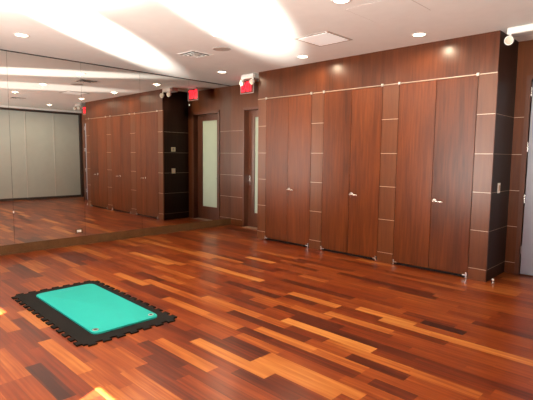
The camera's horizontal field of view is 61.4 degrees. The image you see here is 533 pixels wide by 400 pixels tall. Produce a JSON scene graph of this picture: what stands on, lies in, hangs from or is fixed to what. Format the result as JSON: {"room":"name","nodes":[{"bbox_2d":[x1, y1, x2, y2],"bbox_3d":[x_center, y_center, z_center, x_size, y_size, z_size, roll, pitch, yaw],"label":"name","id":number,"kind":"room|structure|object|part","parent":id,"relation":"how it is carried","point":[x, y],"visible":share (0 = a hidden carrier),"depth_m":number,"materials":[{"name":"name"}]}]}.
{"room":"exercise studio","nodes":[
{"label":"exercise studio","id":0,"kind":"room"},
{"bbox_2d":[0,225,532,399],"bbox_3d":[-0.281,1.085,4.530,9.528,0.045,8.035,6,8,44],"label":"floor","id":1,"kind":"structure","parent":0,"point":[257,319],"depth_m":3.93,"materials":[{"name":"brown wood"}]},
{"bbox_2d":[11,280,176,346],"bbox_3d":[-1.743,1.051,4.417,1.790,0.013,0.925,6,8,45],"label":"floor mat","id":2,"kind":"object","parent":1,"relation":"on","point":[70,328],"visible":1,"depth_m":4.07,"materials":[{"name":"rubber"}]},
{"bbox_2d":[36,284,156,333],"bbox_3d":[-1.711,1.034,4.425,0.615,0.019,1.445,-5,8,-45],"label":"exercise mat","id":3,"kind":"object","parent":2,"relation":"on","point":[97,310],"visible":1,"depth_m":4.31,"materials":[{"name":"rubber"}]},
{"bbox_2d":[264,94,311,247],"bbox_3d":[0.549,-0.504,7.828,1.014,2.495,0.708,6,8,44],"label":"closet","id":4,"kind":"object","parent":1,"relation":"on","point":[289,119],"visible":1,"depth_m":7.60,"materials":[{"name":"brown wood"}]},
{"bbox_3d":[0.183,-0.525,7.804,0.511,2.455,0.030,6,8,44],"label":"door","id":5,"kind":"part","parent":4,"relation":"part of","materials":[{"name":"brown wood"}]},
{"bbox_3d":[0.545,-0.487,7.453,0.490,2.455,0.030,6,8,44],"label":"door","id":6,"kind":"part","parent":4,"relation":"part of","materials":[{"name":"brown wood"}]},
{"bbox_2d":[320,86,382,260],"bbox_3d":[1.450,-0.409,6.954,1.022,2.495,0.708,6,8,44],"label":"closet","id":7,"kind":"object","parent":1,"relation":"on","point":[352,133],"visible":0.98,"depth_m":6.72,"materials":[{"name":"brown wood"}]},
{"bbox_3d":[1.079,-0.431,6.936,0.505,2.455,0.030,6,8,44],"label":"door","id":8,"kind":"part","parent":7,"relation":"part of","materials":[{"name":"brown wood"}]},
{"bbox_3d":[1.443,-0.393,6.582,0.503,2.455,0.030,6,8,44],"label":"door","id":9,"kind":"part","parent":7,"relation":"part of","materials":[{"name":"brown wood"}]},
{"bbox_2d":[392,76,478,277],"bbox_3d":[2.363,-0.312,6.068,1.031,2.495,0.708,6,8,44],"label":"closet","id":10,"kind":"object","parent":1,"relation":"on","point":[437,118],"visible":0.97,"depth_m":5.83,"materials":[{"name":"brown wood"}]},
{"bbox_3d":[1.992,-0.335,6.050,0.514,2.455,0.030,6,8,44],"label":"door","id":11,"kind":"part","parent":10,"relation":"part of","materials":[{"name":"brown wood"}]},
{"bbox_3d":[2.360,-0.296,5.693,0.504,2.455,0.030,6,8,44],"label":"door","id":12,"kind":"part","parent":10,"relation":"part of","materials":[{"name":"brown wood"}]},
{"bbox_2d":[0,0,532,85],"bbox_3d":[0.423,-1.998,4.670,8.880,0.120,9.700,6,8,44],"label":"ceiling","id":13,"kind":"structure","parent":0,"point":[260,34],"depth_m":5.26,"materials":[{"name":"paint"}]},
{"bbox_2d":[13,33,29,36],"bbox_3d":[-3.075,-2.068,5.636,0.196,0.014,0.196,6,8,44],"label":"recessed light","id":14,"kind":"object","parent":13,"relation":"in","point":[14,34],"visible":1,"depth_m":5.62,"materials":[{"name":"white glass"}]},
{"bbox_2d":[177,50,211,58],"bbox_3d":[-1.055,-2.131,6.611,0.380,0.024,0.380,6,8,44],"label":"ceiling vent","id":15,"kind":"object","parent":13,"relation":"in","point":[193,54],"visible":1,"depth_m":6.59,"materials":[{"name":"white metal"}]},
{"bbox_2d":[213,47,230,50],"bbox_3d":[-0.626,-2.101,6.249,0.252,0.010,0.252,6,8,44],"label":"ceiling speaker","id":16,"kind":"object","parent":13,"relation":"attached to","point":[214,48],"visible":1,"depth_m":6.25},
{"bbox_2d":[214,48,228,50],"bbox_3d":[-0.626,-2.099,6.250,0.216,0.002,0.216,6,8,44],"label":"grille","id":17,"kind":"object","parent":16,"relation":"attached to","point":[216,49],"depth_m":6.26,"materials":[{"name":"white metal"}]},
{"bbox_2d":[240,80,253,93],"bbox_3d":[-0.378,-2.200,8.683,0.370,0.274,0.060,6,8,44],"label":"exit sign","id":18,"kind":"object","parent":13,"relation":"hanging from","point":[247,87],"visible":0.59,"depth_m":8.67,"materials":[{"name":"red plastic"}]},
{"bbox_2d":[239,73,258,85],"bbox_3d":[-0.291,-2.176,8.133,0.370,0.214,0.246,6,8,44],"label":"emergency light","id":19,"kind":"object","parent":13,"relation":"attached to","point":[252,77],"visible":1,"depth_m":8.08,"materials":[{"name":"white plastic"}]},
{"bbox_2d":[296,55,308,57],"bbox_3d":[0.539,-2.130,6.677,0.196,0.014,0.196,6,8,44],"label":"recessed light","id":20,"kind":"object","parent":13,"relation":"in","point":[299,56],"visible":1,"depth_m":6.64,"materials":[{"name":"white glass"}]},
{"bbox_2d":[294,31,352,46],"bbox_3d":[0.718,-2.026,5.662,0.520,0.010,0.530,6,8,44],"label":"ceiling vent","id":21,"kind":"object","parent":13,"relation":"in","point":[325,38],"visible":1,"depth_m":5.64,"materials":[{"name":"white metal"}]},
{"bbox_2d":[298,33,347,45],"bbox_3d":[0.718,-2.026,5.662,0.454,0.010,0.464,6,8,44],"label":"diffuser","id":22,"kind":"object","parent":21,"relation":"attached to","point":[320,39],"depth_m":5.64,"materials":[{"name":"white metal"}]},
{"bbox_2d":[331,0,351,3],"bbox_3d":[0.711,-1.892,4.258,0.196,0.014,0.196,6,8,44],"label":"recessed light","id":23,"kind":"object","parent":13,"relation":"in","point":[332,1],"visible":1,"depth_m":4.28,"materials":[{"name":"white glass"}]},
{"bbox_2d":[345,0,429,21],"bbox_3d":[1.220,-1.913,4.515,0.623,0.002,0.598,6,8,44],"label":"access hatch","id":24,"kind":"object","parent":13,"relation":"attached to","point":[381,10],"visible":1,"depth_m":4.50,"materials":[{"name":"paint"}]},
{"bbox_2d":[411,32,427,36],"bbox_3d":[1.842,-1.992,5.413,0.196,0.014,0.196,6,8,44],"label":"recessed light","id":25,"kind":"object","parent":13,"relation":"in","point":[420,34],"visible":1,"depth_m":5.39,"materials":[{"name":"white glass"}]},
{"bbox_2d":[504,23,532,44],"bbox_3d":[2.881,-1.834,4.980,0.387,0.214,0.246,6,8,44],"label":"emergency light","id":26,"kind":"object","parent":13,"relation":"attached to","point":[523,30],"visible":1,"depth_m":4.99,"materials":[{"name":"white plastic"}]},
{"bbox_2d":[231,40,532,273],"bbox_3d":[2.468,-0.614,6.929,8.880,3.030,0.573,6,8,44],"label":"wall","id":27,"kind":"structure","parent":0,"point":[239,101],"depth_m":5.89,"materials":[{"name":"brown wood"}]},
{"bbox_2d":[231,219,241,226],"bbox_3d":[-0.640,0.487,9.675,0.385,0.138,0.016,6,8,44],"label":"baseboard","id":28,"kind":"structure","parent":27,"relation":"attached to","point":[235,222],"depth_m":9.67,"materials":[{"name":"brown wood"}]},
{"bbox_2d":[242,106,257,228],"bbox_3d":[-0.078,-0.637,9.123,1.015,2.495,0.180,6,8,44],"label":"door","id":29,"kind":"structure","parent":27,"relation":"in","point":[250,114],"depth_m":9.40,"materials":[{"name":"brown wood"}]},
{"bbox_3d":[-0.044,-0.699,9.171,0.547,2.000,0.012,6,8,44],"label":"glass pane","id":30,"kind":"part","parent":29,"relation":"part of","materials":[{"name":"grey glass"}]},
{"bbox_2d":[514,75,532,275],"bbox_3d":[3.872,-0.235,5.192,1.680,2.545,0.120,6,8,44],"label":"door","id":31,"kind":"structure","parent":27,"relation":"in","point":[526,250],"depth_m":5.74,"materials":[{"name":"grey wood"}]},
{"bbox_2d":[258,30,518,99],"bbox_3d":[1.520,-1.890,6.837,3.976,0.493,0.732,6,8,44],"label":"wall closet header","id":32,"kind":"structure","parent":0,"point":[484,53],"depth_m":6.07,"materials":[{"name":"brown wood"}]},
{"bbox_3d":[0.330,-1.982,7.528,1.297,0.469,0.021,6,8,44],"label":"header panel","id":33,"kind":"part","parent":32,"relation":"part of","materials":[{"name":"brown wood"}]},
{"bbox_2d":[309,92,323,249],"bbox_3d":[0.808,-0.445,7.198,0.236,2.505,0.036,6,8,44],"label":"trim","id":34,"kind":"structure","parent":32,"relation":"attached to","point":[317,130],"depth_m":7.18,"materials":[{"name":"brown wood"}]},
{"bbox_3d":[1.202,-1.890,6.682,1.136,0.469,0.021,6,8,44],"label":"header panel","id":35,"kind":"part","parent":32,"relation":"part of","materials":[{"name":"brown wood"}]},
{"bbox_3d":[1.280,-1.641,6.616,3.976,0.008,0.018,6,8,44],"label":"rail","id":36,"kind":"part","parent":32,"relation":"part of","materials":[{"name":"metal"}]},
{"bbox_2d":[377,84,399,263],"bbox_3d":[1.715,-0.349,6.318,0.246,2.505,0.036,6,8,44],"label":"trim","id":37,"kind":"structure","parent":32,"relation":"attached to","point":[390,108],"depth_m":6.30,"materials":[{"name":"brown wood"}]},
{"bbox_3d":[2.161,-1.789,5.753,1.537,0.469,0.021,6,8,44],"label":"header panel","id":38,"kind":"part","parent":32,"relation":"part of","materials":[{"name":"brown wood"}]},
{"bbox_2d":[486,72,515,281],"bbox_3d":[2.937,-0.270,5.630,0.033,2.509,0.678,6,8,44],"label":"wall","id":39,"kind":"structure","parent":0,"point":[506,84],"depth_m":5.61,"materials":[{"name":"brown wood"}]},
{"bbox_2d":[467,72,498,281],"bbox_3d":[2.620,-0.253,5.440,0.214,2.505,0.036,6,8,44],"label":"wall panel","id":40,"kind":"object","parent":39,"relation":"attached to","point":[488,83],"depth_m":5.42,"materials":[{"name":"brown wood"}]},
{"bbox_3d":[-3.419,-0.696,7.116,0.180,3.030,7.661,6,8,44],"label":"wall","id":41,"kind":"structure","parent":0,"visible":0},
{"bbox_2d":[0,50,14,245],"bbox_3d":[-4.139,-0.710,6.223,0.012,2.820,1.061,6,8,44],"label":"wall mirror","id":42,"kind":"object","parent":41,"relation":"attached to","point":[6,197],"visible":1,"depth_m":6.56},
{"bbox_2d":[6,51,84,243],"bbox_3d":[-3.392,-0.777,6.986,0.012,2.820,1.073,6,8,44],"label":"wall mirror","id":43,"kind":"object","parent":41,"relation":"attached to","point":[45,102],"visible":1,"depth_m":6.95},
{"bbox_2d":[75,228,82,233],"bbox_3d":[-3.096,0.513,7.414,0.011,0.080,0.116,6,8,44],"label":"electrical outlet","id":44,"kind":"object","parent":43,"relation":"attached to","point":[80,230],"visible":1,"depth_m":7.41,"materials":[{"name":"white plastic"}]},
{"bbox_2d":[80,63,141,234],"bbox_3d":[-2.646,-0.843,7.747,0.012,2.820,1.057,6,8,44],"label":"wall mirror","id":45,"kind":"object","parent":41,"relation":"attached to","point":[110,97],"visible":1,"depth_m":7.71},
{"bbox_2d":[0,49,229,85],"bbox_3d":[-3.307,-2.191,6.918,0.030,0.014,7.321,6,8,44],"label":"trim","id":46,"kind":"structure","parent":41,"relation":"attached to","point":[0,49],"depth_m":7.49,"materials":[{"name":"metal"}]},
{"bbox_2d":[0,218,230,255],"bbox_3d":[-3.341,0.694,7.202,0.023,0.148,7.321,6,8,44],"label":"baseboard","id":47,"kind":"structure","parent":41,"relation":"attached to","point":[96,238],"depth_m":7.74,"materials":[{"name":"brown wood"}]},
{"bbox_2d":[140,72,189,228],"bbox_3d":[-1.904,-0.909,8.505,0.012,2.820,1.062,6,8,44],"label":"wall mirror","id":48,"kind":"object","parent":41,"relation":"attached to","point":[164,100],"visible":1,"depth_m":8.47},
{"bbox_2d":[189,80,230,222],"bbox_3d":[-1.150,-0.976,9.276,0.012,2.820,1.093,6,8,44],"label":"wall mirror","id":49,"kind":"object","parent":41,"relation":"attached to","point":[210,104],"visible":1,"depth_m":9.24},
{"bbox_3d":[0.110,-0.569,8.371,0.033,2.509,0.678,6,8,44],"label":"wall","id":50,"kind":"structure","parent":0,"visible":0},
{"bbox_2d":[257,99,266,239],"bbox_3d":[-0.077,-0.538,8.056,0.201,2.505,0.036,6,8,44],"label":"trim","id":51,"kind":"structure","parent":50,"relation":"attached to","point":[262,103],"depth_m":8.04,"materials":[{"name":"brown wood"}]}
]}

